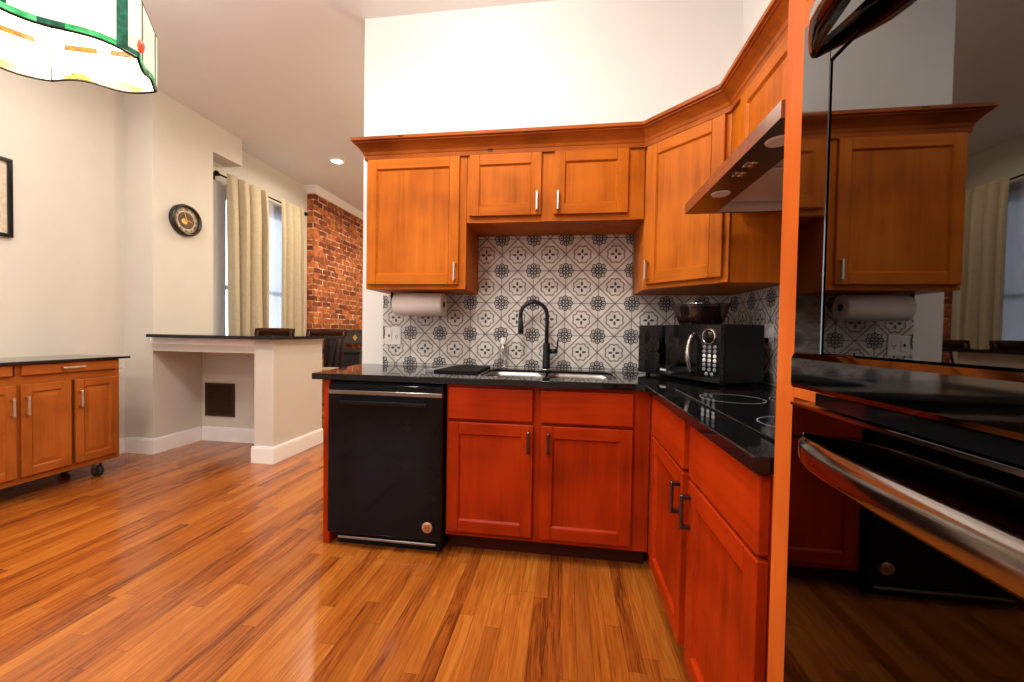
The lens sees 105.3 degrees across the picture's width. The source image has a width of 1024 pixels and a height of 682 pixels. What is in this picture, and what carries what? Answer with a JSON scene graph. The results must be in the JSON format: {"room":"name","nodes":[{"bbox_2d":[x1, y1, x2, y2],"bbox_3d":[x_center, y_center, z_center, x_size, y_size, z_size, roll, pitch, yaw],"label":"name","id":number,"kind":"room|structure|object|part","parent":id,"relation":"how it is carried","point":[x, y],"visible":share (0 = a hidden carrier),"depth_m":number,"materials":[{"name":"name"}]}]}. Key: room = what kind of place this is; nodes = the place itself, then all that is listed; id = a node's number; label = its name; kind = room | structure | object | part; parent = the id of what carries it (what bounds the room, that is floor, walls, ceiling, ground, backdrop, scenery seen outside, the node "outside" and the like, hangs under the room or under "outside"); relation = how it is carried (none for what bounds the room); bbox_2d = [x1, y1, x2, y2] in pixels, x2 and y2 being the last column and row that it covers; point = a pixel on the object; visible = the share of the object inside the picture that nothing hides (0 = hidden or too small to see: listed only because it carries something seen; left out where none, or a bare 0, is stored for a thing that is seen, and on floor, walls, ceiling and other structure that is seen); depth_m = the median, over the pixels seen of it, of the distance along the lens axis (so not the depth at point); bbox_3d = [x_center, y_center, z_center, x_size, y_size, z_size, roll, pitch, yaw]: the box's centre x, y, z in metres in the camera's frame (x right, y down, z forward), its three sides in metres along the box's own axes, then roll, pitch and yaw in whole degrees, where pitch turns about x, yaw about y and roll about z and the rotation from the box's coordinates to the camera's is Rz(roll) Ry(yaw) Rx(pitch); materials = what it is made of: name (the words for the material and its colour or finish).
{"room":"kitchen","nodes":[
{"label":"kitchen","id":0,"kind":"room"},
{"bbox_2d":[0,69,124,438],"bbox_3d":[-3.875,-0.558,0.665,0.100,3.210,5.670,1,1,8],"label":"wall","id":1,"kind":"structure","parent":0,"point":[62,289],"depth_m":3.04,"materials":[{"name":"beige paint"}]},
{"bbox_2d":[0,156,13,237],"bbox_3d":[-3.551,-0.992,2.464,0.027,0.544,0.570,1,1,8],"label":"picture frame","id":2,"kind":"object","parent":1,"relation":"attached to","point":[6,164],"visible":1,"depth_m":2.72,"materials":[{"name":"black wood"}]},
{"bbox_2d":[0,182,0,227],"bbox_3d":[-3.553,-0.992,2.465,0.001,0.434,0.460,1,1,8],"label":"print","id":3,"kind":"object","parent":2,"relation":"attached to","point":[0,182],"depth_m":2.69},
{"bbox_2d":[124,89,241,437],"bbox_3d":[-3.275,-0.619,3.923,0.390,3.210,0.950,1,1,8],"label":"wall","id":4,"kind":"structure","parent":0,"point":[168,145],"depth_m":3.53,"materials":[{"name":"beige paint"}]},
{"bbox_2d":[119,426,201,453],"bbox_3d":[-3.669,0.977,0.892,0.306,0.138,6.118,1,1,8],"label":"baseboard","id":5,"kind":"structure","parent":4,"relation":"attached to","point":[167,442],"depth_m":3.50,"materials":[{"name":"white paint"}]},
{"bbox_2d":[169,204,201,236],"bbox_3d":[-3.074,-1.138,3.693,0.049,0.298,0.298,1,1,8],"label":"wall clock","id":6,"kind":"object","parent":4,"relation":"attached to","point":[182,217],"visible":1,"depth_m":3.68,"materials":[{"name":"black metal"}]},
{"bbox_2d":[213,150,306,334],"bbox_3d":[-3.194,-0.639,4.906,0.100,3.210,1.740,1,1,8],"label":"wall","id":7,"kind":"structure","parent":0,"point":[256,172],"depth_m":5.04,"materials":[{"name":"beige paint"}]},
{"bbox_2d":[213,180,227,333],"bbox_3d":[-3.167,-0.636,4.811,0.120,2.210,1.460,1,1,8],"label":"window","id":8,"kind":"structure","parent":7,"relation":"in","point":[220,287],"depth_m":4.29,"materials":[{"name":"white paint"}]},
{"bbox_2d":[213,170,307,215],"bbox_3d":[-3.064,-1.788,4.858,0.122,0.070,1.487,1,1,8],"label":"curtain rod","id":9,"kind":"object","parent":7,"relation":"attached to","point":[215,173],"visible":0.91,"depth_m":4.22,"materials":[{"name":"black metal"}]},
{"bbox_2d":[227,174,269,333],"bbox_3d":[-3.041,-0.430,4.517,0.121,2.755,0.566,1,1,8],"label":"curtain","id":10,"kind":"object","parent":9,"relation":"hanging from","point":[248,225],"visible":0.72,"depth_m":4.43,"materials":[{"name":"beige fabric"}]},
{"bbox_2d":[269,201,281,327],"bbox_3d":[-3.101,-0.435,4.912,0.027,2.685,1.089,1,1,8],"label":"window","id":11,"kind":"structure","parent":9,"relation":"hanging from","point":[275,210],"depth_m":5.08,"materials":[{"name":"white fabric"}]},
{"bbox_2d":[281,199,304,334],"bbox_3d":[-2.939,-0.444,5.240,0.095,2.755,0.445,1,1,8],"label":"curtain","id":12,"kind":"object","parent":9,"relation":"hanging from","point":[293,223],"visible":0.75,"depth_m":5.22,"materials":[{"name":"beige fabric"}]},
{"bbox_2d":[307,193,362,402],"bbox_3d":[-2.870,-0.675,6.799,0.220,3.210,2.100,1,1,8],"label":"brick wall","id":13,"kind":"structure","parent":0,"point":[334,234],"depth_m":6.19,"materials":[{"name":"red brick"}]},
{"bbox_2d":[304,184,362,219],"bbox_3d":[-2.765,-2.227,6.713,0.190,0.100,2.160,1,1,8],"label":"trim","id":14,"kind":"structure","parent":13,"relation":"attached to","point":[316,189],"depth_m":6.09,"materials":[{"name":"white paint"}]},
{"bbox_2d":[0,403,690,681],"bbox_3d":[-1.132,1.083,2.552,5.080,0.060,10.300,1,1,8],"label":"floor","id":15,"kind":"structure","parent":0,"point":[199,561],"depth_m":1.66,"materials":[{"name":"brown wood"}]},
{"bbox_2d":[0,354,129,488],"bbox_3d":[-3.349,0.576,2.173,0.503,0.894,1.878,1,1,8],"label":"kitchen cart","id":16,"kind":"object","parent":15,"relation":"on","point":[59,413],"visible":1,"depth_m":2.64,"materials":[{"name":"brown wood"}]},
{"bbox_3d":[-3.132,0.192,2.139,0.016,0.066,0.565,1,1,8],"label":"drawer","id":17,"kind":"part","parent":16,"relation":"part of","materials":[{"name":"brown wood"}]},
{"bbox_3d":[-3.115,0.572,2.304,0.018,0.585,0.273,1,1,8],"label":"door","id":18,"kind":"part","parent":16,"relation":"part of","materials":[{"name":"brown wood"}]},
{"bbox_3d":[-3.073,0.413,2.410,0.030,0.120,0.013,1,1,8],"label":"handle","id":19,"kind":"part","parent":16,"relation":"part of","materials":[{"name":"silver metal"}]},
{"bbox_3d":[-3.064,0.412,2.476,0.030,0.120,0.013,1,1,8],"label":"handle","id":20,"kind":"part","parent":16,"relation":"part of","materials":[{"name":"silver metal"}]},
{"bbox_3d":[-3.076,0.567,2.586,0.018,0.585,0.252,1,1,8],"label":"door","id":21,"kind":"part","parent":16,"relation":"part of","materials":[{"name":"brown wood"}]},
{"bbox_3d":[-3.051,0.181,2.720,0.016,0.066,0.530,1,1,8],"label":"drawer","id":22,"kind":"part","parent":16,"relation":"part of","materials":[{"name":"brown wood"}]},
{"bbox_3d":[-3.030,0.181,2.705,0.030,0.013,0.125,1,1,8],"label":"handle","id":23,"kind":"part","parent":16,"relation":"part of","materials":[{"name":"silver metal"}]},
{"bbox_3d":[-3.026,0.406,2.749,0.030,0.120,0.013,1,1,8],"label":"handle","id":24,"kind":"part","parent":16,"relation":"part of","materials":[{"name":"silver metal"}]},
{"bbox_3d":[-3.038,0.561,2.862,0.018,0.585,0.260,1,1,8],"label":"door","id":25,"kind":"part","parent":16,"relation":"part of","materials":[{"name":"brown wood"}]},
{"bbox_2d":[150,337,322,463],"bbox_3d":[-2.525,0.488,3.648,1.212,1.034,0.670,1,1,8],"label":"half wall","id":26,"kind":"structure","parent":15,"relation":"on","point":[278,402],"depth_m":3.51,"materials":[{"name":"beige paint"}]},
{"bbox_3d":[-2.595,0.006,3.339,1.138,0.057,0.012,1,1,8],"label":"moulding","id":27,"kind":"part","parent":26,"relation":"part of","materials":[{"name":"white paint"}]},
{"bbox_2d":[205,383,234,416],"bbox_3d":[-2.895,0.582,3.876,0.330,0.330,0.012,1,1,8],"label":"vent grille","id":28,"kind":"object","parent":26,"relation":"attached to","point":[219,397],"visible":1,"depth_m":3.87,"materials":[{"name":"brown metal"}]},
{"bbox_2d":[146,334,344,339],"bbox_3d":[-2.475,-0.045,3.757,1.247,0.026,1.040,1,1,8],"label":"countertop","id":29,"kind":"structure","parent":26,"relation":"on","point":[212,336],"depth_m":3.30,"materials":[{"name":"black stone"}]},
{"bbox_3d":[-2.525,0.936,3.657,1.196,0.138,0.670,1,1,8],"label":"baseboard","id":30,"kind":"part","parent":26,"relation":"part of","materials":[{"name":"white paint"}]},
{"bbox_2d":[254,328,294,334],"bbox_3d":[-2.768,0.421,4.306,0.490,1.134,0.549,1,1,8],"label":"bar chair","id":31,"kind":"object","parent":15,"relation":"on","point":[281,331],"visible":0.15,"depth_m":4.53,"materials":[{"name":"brown wood"}]},
{"bbox_2d":[306,329,346,418],"bbox_3d":[-2.165,0.431,4.293,0.490,1.134,0.549,1,1,8],"label":"bar chair","id":32,"kind":"object","parent":15,"relation":"on","point":[333,332],"visible":0.28,"depth_m":4.48,"materials":[{"name":"brown wood"}]},
{"bbox_3d":[-2.124,-0.096,4.510,0.490,0.088,0.087,1,1,8],"label":"rail","id":33,"kind":"part","parent":32,"relation":"part of","materials":[{"name":"brown wood"}]},
{"bbox_3d":[-1.934,0.447,4.431,0.044,1.105,0.106,1,1,8],"label":"leg","id":34,"kind":"part","parent":32,"relation":"part of","materials":[{"name":"brown wood"}]},
{"bbox_2d":[323,379,338,542],"bbox_3d":[-0.932,0.628,2.346,0.039,0.866,0.595,1,1,8],"label":"end panel","id":35,"kind":"object","parent":15,"relation":"on","point":[328,536],"visible":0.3,"depth_m":2.05,"materials":[{"name":"brown wood"}]},
{"bbox_2d":[323,329,361,402],"bbox_3d":[-2.624,0.369,6.820,0.300,1.130,1.830,1,1,8],"label":"fireplace mantel","id":36,"kind":"object","parent":15,"relation":"on","point":[353,336],"visible":0.23,"depth_m":6.00,"materials":[{"name":"black paint"}]},
{"bbox_3d":[-2.759,0.499,6.089,0.240,0.899,0.220,1,1,8],"label":"leg","id":37,"kind":"part","parent":36,"relation":"part of","materials":[{"name":"black paint"}]},
{"bbox_2d":[345,329,361,331],"bbox_3d":[-2.615,-0.178,6.808,0.300,0.035,1.830,1,1,8],"label":"shelf","id":38,"kind":"object","parent":36,"relation":"attached to","point":[345,329],"depth_m":6.29,"materials":[{"name":"black paint"}]},
{"bbox_2d":[336,348,361,366],"bbox_3d":[-2.389,0.542,6.326,0.390,0.815,0.990,1,1,8],"label":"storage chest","id":39,"kind":"object","parent":15,"relation":"on","point":[350,357],"visible":0.19,"depth_m":5.85,"materials":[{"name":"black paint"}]},
{"bbox_3d":[-2.383,0.151,6.318,0.390,0.034,0.990,1,1,8],"label":"lid","id":40,"kind":"part","parent":39,"relation":"part of","materials":[{"name":"black paint"}]},
{"bbox_2d":[328,380,447,551],"bbox_3d":[-0.609,0.641,2.254,0.606,0.855,0.628,1,1,8],"label":"dishwasher","id":41,"kind":"object","parent":15,"relation":"on","point":[387,441],"visible":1,"depth_m":1.97,"materials":[{"name":"black metal"}]},
{"bbox_3d":[-0.644,0.312,1.950,0.456,0.020,0.029,1,1,8],"label":"handle","id":42,"kind":"part","parent":41,"relation":"part of","materials":[{"name":"metal"}]},
{"bbox_3d":[-0.638,0.237,1.988,0.606,0.030,0.044,1,1,8],"label":"control panel","id":43,"kind":"part","parent":41,"relation":"part of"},
{"bbox_3d":[-0.645,1.046,2.054,0.566,0.054,0.030,1,1,8],"label":"kick plate","id":44,"kind":"part","parent":41,"relation":"part of","materials":[{"name":"black plastic"}]},
{"bbox_2d":[445,384,650,563],"bbox_3d":[0.192,0.651,2.167,0.986,0.866,0.620,1,1,8],"label":"base cabinet","id":45,"kind":"object","parent":15,"relation":"on","point":[536,470],"visible":1,"depth_m":1.89,"materials":[{"name":"brown wood"}]},
{"bbox_3d":[-0.108,0.312,1.929,0.423,0.156,0.020,1,1,8],"label":"drawer","id":46,"kind":"part","parent":45,"relation":"part of","materials":[{"name":"brown wood"}]},
{"bbox_3d":[-0.112,0.681,1.937,0.427,0.550,0.020,1,1,8],"label":"door","id":47,"kind":"part","parent":45,"relation":"part of","materials":[{"name":"brown wood"}]},
{"bbox_3d":[0.077,0.490,1.882,0.013,0.105,0.030,1,1,8],"label":"handle","id":48,"kind":"part","parent":45,"relation":"part of","materials":[{"name":"metal"}]},
{"bbox_3d":[0.172,0.492,1.869,0.013,0.105,0.030,1,1,8],"label":"handle","id":49,"kind":"part","parent":45,"relation":"part of","materials":[{"name":"metal"}]},
{"bbox_3d":[0.164,0.311,1.917,0.986,0.176,0.030,1,1,8],"label":"frame","id":50,"kind":"part","parent":45,"relation":"part of","materials":[{"name":"brown wood"}]},
{"bbox_3d":[0.350,0.690,1.873,0.430,0.550,0.020,1,1,8],"label":"door","id":51,"kind":"part","parent":45,"relation":"part of","materials":[{"name":"brown wood"}]},
{"bbox_3d":[0.354,0.321,1.865,0.434,0.156,0.020,1,1,8],"label":"drawer","id":52,"kind":"part","parent":45,"relation":"part of","materials":[{"name":"brown wood"}]},
{"bbox_2d":[648,397,691,648],"bbox_3d":[0.858,0.677,1.497,0.624,0.866,0.614,1,1,8],"label":"base cabinet","id":53,"kind":"object","parent":15,"relation":"on","point":[670,434],"visible":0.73,"depth_m":1.42,"materials":[{"name":"brown wood"}]},
{"bbox_3d":[0.589,0.327,1.468,0.024,0.158,0.452,1,1,8],"label":"drawer","id":54,"kind":"part","parent":53,"relation":"part of","materials":[{"name":"brown wood"}]},
{"bbox_3d":[0.531,0.509,1.276,0.030,0.105,0.013,1,1,8],"label":"handle","id":55,"kind":"part","parent":53,"relation":"part of","materials":[{"name":"metal"}]},
{"bbox_2d":[679,426,773,681],"bbox_3d":[0.782,0.688,0.952,0.624,0.866,0.482,1,1,8],"label":"base cabinet","id":56,"kind":"object","parent":15,"relation":"on","point":[728,527],"visible":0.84,"depth_m":0.92,"materials":[{"name":"brown wood"}]},
{"bbox_2d":[312,364,776,473],"bbox_3d":[0.029,0.208,1.654,2.340,0.032,1.692,1,1,8],"label":"countertop","id":57,"kind":"structure","parent":56,"relation":"on","point":[755,451],"depth_m":1.83,"materials":[{"name":"black stone"}]},
{"bbox_2d":[425,365,489,373],"bbox_3d":[-0.312,0.166,2.339,0.305,0.011,0.380,1,1,8],"label":"drying mat","id":58,"kind":"object","parent":57,"relation":"on","point":[475,369],"visible":1,"depth_m":2.25,"materials":[{"name":"grey rubber"}]},
{"bbox_2d":[500,337,505,343],"bbox_3d":[-0.057,0.074,2.473,0.068,0.194,0.068,1,1,8],"label":"soap bottle","id":59,"kind":"object","parent":57,"relation":"on","point":[503,339],"visible":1,"depth_m":2.46,"materials":[{"name":"white plastic"}]},
{"bbox_2d":[518,300,558,369],"bbox_3d":[0.161,-0.037,2.410,0.251,0.429,0.064,1,1,-4],"label":"faucet","id":60,"kind":"object","parent":57,"relation":"on","point":[547,351],"visible":0.99,"depth_m":2.40,"materials":[{"name":"black metal"}]},
{"bbox_3d":[0.134,-0.120,2.409,0.188,0.264,0.025,1,1,-2],"label":"spout","id":61,"kind":"part","parent":60,"relation":"part of","materials":[{"name":"black metal"}]},
{"bbox_2d":[483,371,614,379],"bbox_3d":[0.199,0.292,2.177,0.713,0.193,0.381,1,1,8],"label":"sink","id":62,"kind":"object","parent":57,"relation":"in","point":[493,373],"visible":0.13,"depth_m":2.35,"materials":[{"name":"silver metal"}]},
{"bbox_3d":[0.014,0.289,2.203,0.340,0.193,0.381,1,1,8],"label":"bowl","id":63,"kind":"part","parent":62,"relation":"part of","materials":[{"name":"silver metal"}]},
{"bbox_3d":[0.374,0.296,2.153,0.359,0.193,0.381,1,1,8],"label":"bowl","id":64,"kind":"part","parent":62,"relation":"part of","materials":[{"name":"silver metal"}]},
{"bbox_2d":[638,324,764,386],"bbox_3d":[0.926,0.058,2.031,0.312,0.282,0.575,1,1,-19],"label":"microwave","id":65,"kind":"object","parent":57,"relation":"on","point":[722,354],"visible":1,"depth_m":1.81,"materials":[{"name":"black plastic"}]},
{"bbox_3d":[0.814,0.049,2.062,0.021,0.266,0.438,1,1,-19],"label":"door","id":66,"kind":"part","parent":65,"relation":"part of","materials":[{"name":"black glass"}]},
{"bbox_3d":[0.849,0.059,1.861,0.055,0.209,0.019,1,1,-19],"label":"handle","id":67,"kind":"part","parent":65,"relation":"part of","materials":[{"name":"silver metal"}]},
{"bbox_3d":[0.909,0.057,1.790,0.021,0.266,0.131,1,1,-19],"label":"control panel","id":68,"kind":"part","parent":65,"relation":"part of","materials":[{"name":"black plastic"}]},
{"bbox_2d":[674,389,775,441],"bbox_3d":[0.869,0.213,1.201,0.500,0.006,0.800,1,1,8],"label":"cooktop","id":69,"kind":"object","parent":57,"relation":"in","point":[754,410],"visible":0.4,"depth_m":1.25,"materials":[{"name":"black glass"}]},
{"bbox_3d":[0.516,0.511,1.168,0.030,0.105,0.013,1,1,8],"label":"handle","id":70,"kind":"part","parent":56,"relation":"part of","materials":[{"name":"metal"}]},
{"bbox_3d":[0.519,0.337,0.971,0.024,0.158,0.430,1,1,8],"label":"drawer","id":71,"kind":"part","parent":56,"relation":"part of","materials":[{"name":"brown wood"}]},
{"bbox_2d":[767,0,816,681],"bbox_3d":[0.724,-0.240,0.233,0.585,2.750,0.900,1,1,8],"label":"tall cabinet","id":72,"kind":"object","parent":15,"relation":"on","point":[799,10],"visible":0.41,"depth_m":0.69,"materials":[{"name":"brown wood"}]},
{"bbox_2d":[783,393,1023,681],"bbox_3d":[0.626,0.555,0.226,0.604,0.938,0.730,1,1,8],"label":"wall oven","id":73,"kind":"object","parent":72,"relation":"in","point":[905,557],"visible":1,"depth_m":0.40,"materials":[{"name":"black glass"}]},
{"bbox_3d":[0.362,0.153,0.255,0.057,0.038,0.670,1,1,8],"label":"handle","id":74,"kind":"part","parent":73,"relation":"part of","materials":[{"name":"metal"}]},
{"bbox_2d":[791,0,1023,440],"bbox_3d":[0.635,-0.191,0.210,0.612,0.549,0.730,1,1,8],"label":"wall oven","id":75,"kind":"object","parent":72,"relation":"in","point":[910,282],"visible":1,"depth_m":0.40,"materials":[{"name":"black glass"}]},
{"bbox_3d":[0.366,-0.417,0.243,0.062,0.032,0.674,1,1,8],"label":"handle","id":76,"kind":"part","parent":75,"relation":"part of","materials":[{"name":"metal"}]},
{"bbox_3d":[0.410,-0.222,0.241,0.034,0.496,0.730,1,1,8],"label":"door","id":77,"kind":"part","parent":75,"relation":"part of","materials":[{"name":"black glass"}]},
{"bbox_3d":[0.404,0.052,0.247,0.037,0.052,0.730,1,1,8],"label":"rail","id":78,"kind":"part","parent":75,"relation":"part of","materials":[{"name":"black metal"}]},
{"bbox_2d":[142,0,551,211],"bbox_3d":[-1.076,-2.185,2.480,5.080,0.060,10.300,1,1,8],"label":"ceiling","id":79,"kind":"structure","parent":0,"point":[286,78],"depth_m":3.15,"materials":[{"name":"paint"}]},
{"bbox_2d":[0,0,156,93],"bbox_3d":[-1.329,-1.459,1.048,0.364,1.335,0.560,2,2,44],"label":"pendant lamp","id":80,"kind":"object","parent":79,"relation":"hanging from","point":[109,44],"visible":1,"depth_m":1.17,"materials":[{"name":"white glass"}]},
{"bbox_2d":[329,158,344,164],"bbox_3d":[-2.163,-2.219,4.832,0.184,0.012,0.184,1,1,8],"label":"recessed light","id":81,"kind":"object","parent":79,"relation":"in","point":[338,161],"visible":1,"depth_m":4.83,"materials":[{"name":"white"}]},
{"bbox_2d":[331,159,342,163],"bbox_3d":[-2.163,-2.219,4.832,0.133,0.001,0.132,1,1,8],"label":"diffuser","id":82,"kind":"object","parent":81,"relation":"attached to","point":[333,160],"depth_m":4.84,"materials":[{"name":"white plastic"}]},
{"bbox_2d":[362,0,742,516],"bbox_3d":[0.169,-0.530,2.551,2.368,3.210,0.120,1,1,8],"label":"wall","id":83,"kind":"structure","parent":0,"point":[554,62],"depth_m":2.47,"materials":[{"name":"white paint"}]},
{"bbox_2d":[366,156,478,294],"bbox_3d":[-0.540,-0.690,2.397,0.604,0.772,0.366,1,1,8],"label":"upper cabinet","id":84,"kind":"object","parent":83,"relation":"attached to","point":[420,239],"visible":0.95,"depth_m":2.25,"materials":[{"name":"brown wood"}]},
{"bbox_2d":[391,292,446,315],"bbox_3d":[-0.586,-0.230,2.430,0.344,0.146,0.140,1,1,8],"label":"paper towel roll","id":85,"kind":"object","parent":84,"relation":"attached to","point":[403,304],"visible":1,"depth_m":2.37,"materials":[{"name":"paper"}]},
{"bbox_3d":[-0.326,-0.392,2.203,0.013,0.105,0.030,1,1,8],"label":"handle","id":86,"kind":"part","parent":84,"relation":"part of","materials":[{"name":"silver metal"}]},
{"bbox_2d":[350,0,788,161],"bbox_3d":[0.197,-1.086,1.878,2.574,0.107,0.995,2,2,43],"label":"crown molding","id":87,"kind":"structure","parent":84,"relation":"attached to","point":[770,30],"depth_m":2.07,"materials":[{"name":"brown wood"}]},
{"bbox_2d":[467,148,645,236],"bbox_3d":[0.245,-0.862,2.284,0.972,0.397,0.366,1,1,8],"label":"upper cabinet","id":88,"kind":"object","parent":83,"relation":"attached to","point":[595,191],"visible":0.97,"depth_m":2.15,"materials":[{"name":"brown wood"}]},
{"bbox_3d":[-0.039,-0.869,2.179,0.407,0.341,0.020,1,1,8],"label":"door","id":89,"kind":"part","parent":88,"relation":"part of","materials":[{"name":"brown wood"}]},
{"bbox_3d":[0.136,-0.764,2.132,0.013,0.105,0.030,1,1,8],"label":"handle","id":90,"kind":"part","parent":88,"relation":"part of","materials":[{"name":"silver metal"}]},
{"bbox_3d":[0.248,-0.762,2.116,0.013,0.105,0.030,1,1,8],"label":"handle","id":91,"kind":"part","parent":88,"relation":"part of","materials":[{"name":"silver metal"}]},
{"bbox_3d":[0.426,-0.860,2.115,0.393,0.341,0.020,1,1,8],"label":"door","id":92,"kind":"part","parent":88,"relation":"part of","materials":[{"name":"brown wood"}]},
{"bbox_2d":[383,234,779,385],"bbox_3d":[0.115,-0.228,1.645,2.210,0.841,1.698,1,1,8],"label":"wall tile","id":93,"kind":"structure","parent":83,"relation":"attached to","point":[584,282],"depth_m":2.46,"materials":[{"name":"grey tile"}]},
{"bbox_2d":[385,327,400,344],"bbox_3d":[-0.796,-0.033,2.615,0.112,0.116,0.010,1,1,8],"label":"wall outlet","id":94,"kind":"object","parent":93,"relation":"attached to","point":[392,334],"visible":1,"depth_m":2.61,"materials":[{"name":"white plastic"}]},
{"bbox_2d":[386,331,391,340],"bbox_3d":[-0.822,-0.033,2.616,0.037,0.070,0.005,1,1,8],"label":"switch","id":95,"kind":"object","parent":94,"relation":"attached to","point":[388,333],"depth_m":2.61,"materials":[{"name":"white plastic"}]},
{"bbox_2d":[394,331,398,340],"bbox_3d":[-0.770,-0.032,2.609,0.037,0.070,0.004,1,1,8],"label":"socket","id":96,"kind":"object","parent":94,"relation":"attached to","point":[396,333],"depth_m":2.61,"materials":[{"name":"white plastic"}]},
{"bbox_2d":[764,324,773,348],"bbox_3d":[1.230,-0.023,1.904,0.045,0.120,0.084,1,1,8],"label":"wall outlet","id":97,"kind":"object","parent":93,"relation":"attached to","point":[769,328],"visible":0.78,"depth_m":1.89,"materials":[{"name":"white plastic"}]},
{"bbox_2d":[766,329,769,342],"bbox_3d":[1.245,-0.022,1.901,0.003,0.068,0.034,1,1,8],"label":"socket","id":98,"kind":"object","parent":97,"relation":"attached to","point":[767,330],"depth_m":1.89,"materials":[{"name":"white plastic"}]},
{"bbox_2d":[633,111,781,295],"bbox_3d":[0.989,-0.656,2.054,0.583,0.772,0.624,1,1,8],"label":"upper cabinet","id":99,"kind":"object","parent":83,"relation":"attached to","point":[676,252],"visible":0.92,"depth_m":1.87,"materials":[{"name":"brown wood"}]},
{"bbox_3d":[0.701,-0.371,2.046,0.030,0.105,0.013,0,2,-36],"label":"handle","id":100,"kind":"part","parent":99,"relation":"part of","materials":[{"name":"silver metal"}]},
{"bbox_3d":[0.832,-0.656,1.911,0.020,0.723,0.397,0,2,-36],"label":"door","id":101,"kind":"part","parent":99,"relation":"part of","materials":[{"name":"brown wood"}]},
{"bbox_3d":[0.849,-0.656,1.924,0.020,0.772,0.441,0,2,-36],"label":"frame","id":102,"kind":"part","parent":99,"relation":"part of","materials":[{"name":"brown wood"}]},
{"bbox_2d":[735,0,779,385],"bbox_3d":[1.362,-0.501,2.174,0.100,3.210,10.100,1,1,8],"label":"wall","id":103,"kind":"structure","parent":0,"point":[753,10],"depth_m":2.19,"materials":[{"name":"white paint"}]},
{"bbox_2d":[685,99,785,213],"bbox_3d":[0.935,-0.576,1.288,0.476,0.082,0.770,1,1,8],"label":"range hood","id":104,"kind":"object","parent":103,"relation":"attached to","point":[750,180],"visible":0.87,"depth_m":1.33,"materials":[{"name":"metal"}]},
{"bbox_2d":[711,190,730,197],"bbox_3d":[0.772,-0.543,1.447,0.066,0.004,0.066,1,1,8],"label":"lamp","id":105,"kind":"object","parent":104,"relation":"attached to","point":[714,193],"depth_m":1.44,"materials":[{"name":"white plastic"}]},
{"bbox_2d":[764,135,784,147],"bbox_3d":[0.717,-0.536,1.051,0.066,0.004,0.066,1,1,8],"label":"lamp","id":106,"kind":"object","parent":104,"relation":"attached to","point":[770,141],"depth_m":1.05,"materials":[{"name":"white plastic"}]},
{"bbox_2d":[732,33,787,152],"bbox_3d":[1.007,-0.820,1.188,0.316,0.407,1.075,1,1,8],"label":"upper cabinet","id":107,"kind":"object","parent":103,"relation":"attached to","point":[767,89],"visible":0.11,"depth_m":1.44,"materials":[{"name":"brown wood"}]}
]}

